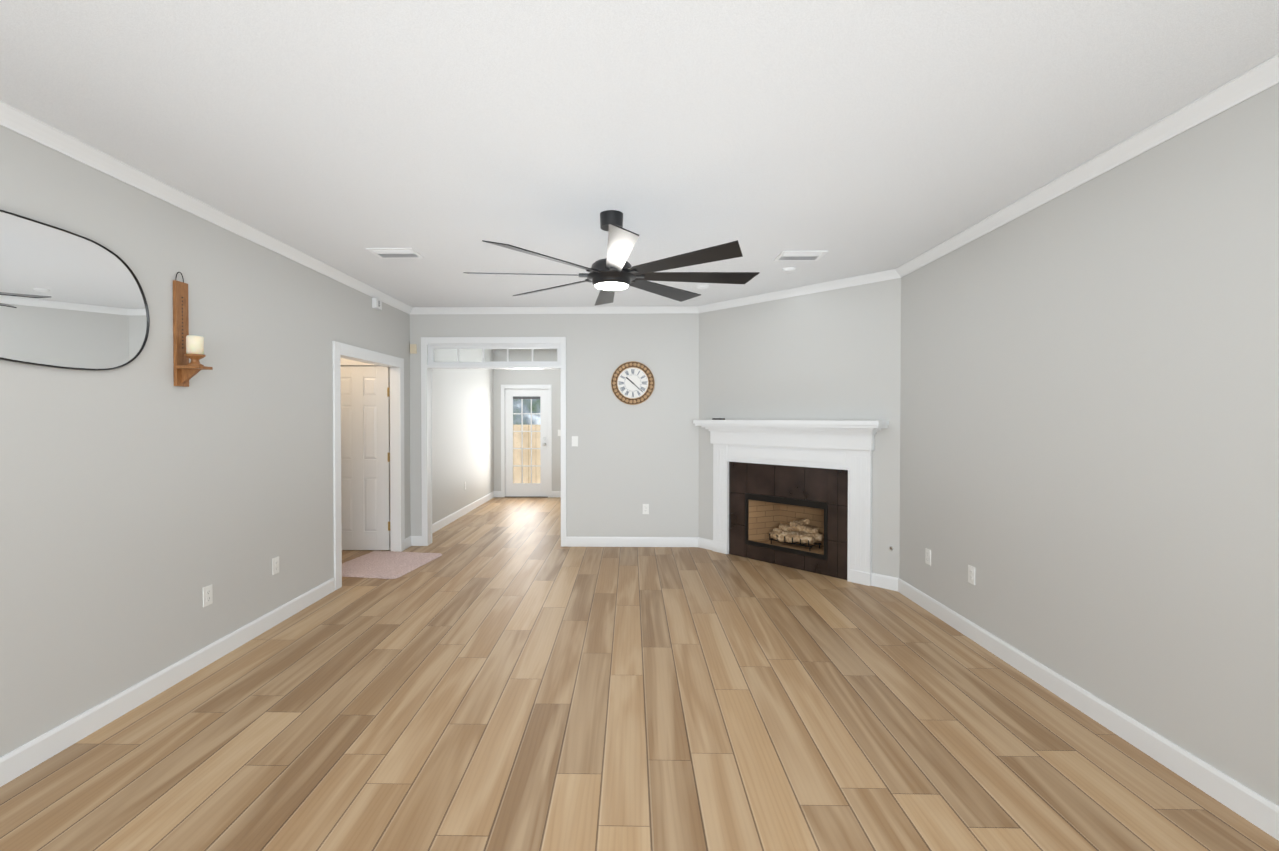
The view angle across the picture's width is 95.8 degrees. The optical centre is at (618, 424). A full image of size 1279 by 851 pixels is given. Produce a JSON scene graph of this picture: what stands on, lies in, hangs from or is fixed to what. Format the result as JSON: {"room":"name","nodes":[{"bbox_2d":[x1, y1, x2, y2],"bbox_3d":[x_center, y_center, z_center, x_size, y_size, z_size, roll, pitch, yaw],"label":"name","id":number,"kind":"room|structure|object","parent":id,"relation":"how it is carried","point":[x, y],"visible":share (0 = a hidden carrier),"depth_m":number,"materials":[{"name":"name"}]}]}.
{"room":"living room","nodes":[
{"label":"living room","id":0,"kind":"room"},
{"bbox_2d":[0,125,493,756],"bbox_3d":[-2.494,0.568,4.087,0.100,3.715,13.290,0,1,1],"label":"wall","id":1,"kind":"structure","parent":0,"point":[144,501],"depth_m":3.17,"materials":[{"name":"grey paint"}]},
{"bbox_2d":[0,209,149,369],"bbox_3d":[-2.468,-0.553,2.407,0.022,0.617,1.214,0,1,1],"label":"mirror","id":2,"kind":"object","parent":1,"relation":"attached to","point":[69,300],"visible":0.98,"depth_m":2.56,"materials":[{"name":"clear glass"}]},
{"bbox_2d":[173,272,212,386],"bbox_3d":[-2.387,-0.532,3.233,0.148,0.640,0.105,0,1,1],"label":"candle sconce","id":3,"kind":"object","parent":1,"relation":"attached to","point":[186,346],"visible":1,"depth_m":3.21,"materials":[{"name":"brown wood"}]},
{"bbox_2d":[203,584,212,606],"bbox_3d":[-2.454,1.023,3.449,0.008,0.116,0.072,0,1,1],"label":"electrical outlet plate","id":4,"kind":"object","parent":1,"relation":"attached to","point":[207,595],"depth_m":3.44,"materials":[{"name":"white plastic"}]},
{"bbox_2d":[272,556,278,574],"bbox_3d":[-2.440,1.005,4.109,0.008,0.116,0.072,0,1,1],"label":"electrical outlet plate","id":5,"kind":"object","parent":1,"relation":"attached to","point":[275,561],"depth_m":4.10,"materials":[{"name":"white plastic"}]},
{"bbox_2d":[332,341,404,589],"bbox_3d":[-2.461,0.343,5.655,0.136,2.125,1.500,0,1,1],"label":"door frame","id":6,"kind":"structure","parent":1,"relation":"attached to","point":[344,354],"depth_m":6.29,"materials":[{"name":"white wood"}]},
{"bbox_2d":[372,298,381,309],"bbox_3d":[-2.386,-1.188,5.700,0.045,0.095,0.120,0,1,1],"label":"siren","id":7,"kind":"object","parent":1,"relation":"attached to","point":[377,303],"visible":1,"depth_m":5.66,"materials":[{"name":"white plastic"}]},
{"bbox_2d":[0,491,1278,840],"bbox_3d":[-0.046,1.370,3.995,4.800,0.112,13.190,0,1,1],"label":"baseboard","id":8,"kind":"structure","parent":1,"relation":"attached to","point":[1252,807],"depth_m":2.94,"materials":[{"name":"white wood"}]},
{"bbox_2d":[493,349,560,490],"bbox_3d":[-1.325,0.484,10.668,1.960,3.715,0.120,0,1,1],"label":"wall","id":9,"kind":"structure","parent":0,"point":[552,377],"depth_m":10.60,"materials":[{"name":"grey paint"}]},
{"bbox_2d":[505,389,547,496],"bbox_3d":[-1.698,0.345,10.606,0.793,1.994,0.121,0,1,1],"label":"french door","id":10,"kind":"structure","parent":9,"relation":"in","point":[522,489],"depth_m":10.63,"materials":[{"name":"white wood"}]},
{"bbox_2d":[410,313,698,536],"bbox_3d":[-0.791,0.535,6.647,3.397,3.715,0.120,0,1,1],"label":"wall","id":11,"kind":"structure","parent":0,"point":[625,462],"depth_m":6.56,"materials":[{"name":"grey paint"}]},
{"bbox_2d":[410,344,416,353],"bbox_3d":[-2.344,-0.859,6.587,0.070,0.105,0.028,0,1,1],"label":"door chime","id":12,"kind":"object","parent":11,"relation":"attached to","point":[413,348],"visible":0.96,"depth_m":6.57,"materials":[{"name":"beige plastic"}]},
{"bbox_2d":[426,344,560,368],"bbox_3d":[-1.423,-0.778,6.638,1.533,0.279,0.170,0,1,1],"label":"transom window","id":13,"kind":"structure","parent":11,"relation":"in","point":[507,364],"depth_m":6.61,"materials":[{"name":"white wood"}]},
{"bbox_2d":[421,337,565,546],"bbox_3d":[-1.428,0.201,6.588,1.657,2.385,0.021,0,1,1],"label":"door frame","id":14,"kind":"structure","parent":11,"relation":"attached to","point":[426,374],"depth_m":6.59,"materials":[{"name":"white wood"}]},
{"bbox_2d":[572,436,577,445],"bbox_3d":[-0.502,0.194,6.568,0.072,0.116,0.015,0,1,1],"label":"switch plate","id":15,"kind":"object","parent":11,"relation":"attached to","point":[574,440],"depth_m":6.57,"materials":[{"name":"white plastic"}]},
{"bbox_2d":[611,361,654,404],"bbox_3d":[0.158,-0.466,6.530,0.492,0.492,0.044,0,1,1],"label":"round clock","id":16,"kind":"object","parent":11,"relation":"attached to","point":[632,382],"visible":1,"depth_m":6.53,"materials":[{"name":"brown"}]},
{"bbox_2d":[643,504,648,513],"bbox_3d":[0.305,0.964,6.564,0.072,0.116,0.008,0,1,1],"label":"electrical outlet plate","id":17,"kind":"object","parent":11,"relation":"attached to","point":[645,506],"depth_m":6.56,"materials":[{"name":"white plastic"}]},
{"bbox_2d":[0,497,1278,850],"bbox_3d":[-0.684,1.475,4.066,6.700,0.100,13.700,0,1,1],"label":"floor","id":18,"kind":"structure","parent":0,"point":[506,673],"depth_m":2.69,"materials":[{"name":"brown wood"}]},
{"bbox_2d":[342,551,441,578],"bbox_3d":[-2.358,1.392,5.790,0.820,0.020,0.960,0,1,9],"label":"rug","id":19,"kind":"object","parent":18,"relation":"on","point":[385,564],"visible":0.96,"depth_m":5.71,"materials":[{"name":"pink fabric"}]},
{"bbox_2d":[693,420,888,585],"bbox_3d":[1.714,0.681,5.782,0.603,1.444,2.039,-1,1,-41],"label":"fireplace","id":20,"kind":"object","parent":18,"relation":"on","point":[796,494],"visible":1,"depth_m":5.65,"materials":[{"name":"white wood"}]},
{"bbox_2d":[0,0,1278,306],"bbox_3d":[-0.684,-1.339,4.030,6.700,0.100,13.700,0,1,1],"label":"ceiling","id":21,"kind":"structure","parent":0,"point":[852,138],"depth_m":2.35,"materials":[{"name":"paint"}]},
{"bbox_2d":[366,248,423,258],"bbox_3d":[-1.683,-1.287,4.358,0.340,0.012,0.260,0,1,1],"label":"ceiling vent","id":22,"kind":"object","parent":21,"relation":"in","point":[396,253],"visible":1,"depth_m":4.34,"materials":[{"name":"white metal"}]},
{"bbox_2d":[463,210,759,305],"bbox_3d":[-0.045,-1.056,3.530,1.809,0.451,1.809,0,1,1],"label":"fan","id":23,"kind":"object","parent":21,"relation":"hanging from","point":[611,273],"visible":1,"depth_m":3.43,"materials":[{"name":"black metal"}]},
{"bbox_2d":[697,285,708,288],"bbox_3d":[0.792,-1.296,5.459,0.115,0.022,0.115,0,1,-5],"label":"smoke detector","id":24,"kind":"object","parent":21,"relation":"attached to","point":[698,286],"depth_m":5.43,"materials":[{"name":"white plastic"}]},
{"bbox_2d":[782,267,795,272],"bbox_3d":[1.423,-1.288,4.826,0.115,0.022,0.115,0,1,-5],"label":"smoke detector","id":25,"kind":"object","parent":21,"relation":"attached to","point":[789,269],"depth_m":4.80,"materials":[{"name":"white plastic"}]},
{"bbox_2d":[774,251,827,260],"bbox_3d":[1.391,-1.288,4.433,0.340,0.012,0.260,0,1,1],"label":"ceiling vent","id":26,"kind":"object","parent":21,"relation":"in","point":[799,255],"visible":0.96,"depth_m":4.40,"materials":[{"name":"white metal"}]},
{"bbox_2d":[699,278,900,577],"bbox_3d":[1.652,0.046,5.786,0.120,2.715,2.324,-1,1,-41],"label":"wall","id":27,"kind":"structure","parent":0,"point":[834,354],"depth_m":5.44,"materials":[{"name":"grey paint"}]},
{"bbox_2d":[0,54,1278,313],"bbox_3d":[-0.088,-1.229,1.958,4.798,0.068,9.178,0,1,1],"label":"crown molding","id":28,"kind":"structure","parent":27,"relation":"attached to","point":[1252,82],"depth_m":3.12,"materials":[{"name":"white"}]},
{"bbox_2d":[899,83,1278,805],"bbox_3d":[2.356,0.104,1.203,0.120,2.715,7.741,0,1,1],"label":"wall","id":29,"kind":"structure","parent":0,"point":[1089,431],"depth_m":2.64,"materials":[{"name":"grey paint"}]},
{"bbox_2d":[925,548,930,564],"bbox_3d":[2.360,1.011,4.409,0.008,0.116,0.072,0,1,1],"label":"electrical outlet plate","id":30,"kind":"object","parent":29,"relation":"attached to","point":[927,552],"depth_m":4.40,"materials":[{"name":"white plastic"}]},
{"bbox_2d":[968,565,974,584],"bbox_3d":[2.348,1.003,3.847,0.008,0.116,0.072,0,1,1],"label":"electrical outlet plate","id":31,"kind":"object","parent":29,"relation":"attached to","point":[971,570],"depth_m":3.84,"materials":[{"name":"white plastic"}]},
{"bbox_3d":[-3.135,0.538,6.406,1.300,3.715,0.100,0,1,1],"label":"wall","id":32,"kind":"structure","parent":0,"visible":0},
{"bbox_2d":[341,366,389,549],"bbox_3d":[-2.865,0.375,6.340,0.705,2.027,0.117,0,1,1],"label":"closet door","id":33,"kind":"structure","parent":32,"relation":"in","point":[365,456],"depth_m":6.36,"materials":[{"name":"white wood"}]},
{"bbox_2d":[341,365,389,383],"bbox_3d":[-2.860,0.373,6.398,0.729,2.045,0.100,0,1,1],"label":"trim","id":34,"kind":"structure","parent":32,"relation":"attached to","point":[361,365],"depth_m":6.33,"materials":[{"name":"white wood"}]},
{"label":"outside","id":35,"kind":"structure","parent":0,"visible":0},
{"bbox_2d":[513,396,540,482],"bbox_3d":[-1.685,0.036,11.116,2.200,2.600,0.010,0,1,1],"label":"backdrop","id":36,"kind":"structure","parent":35,"point":[535,461],"depth_m":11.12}
]}

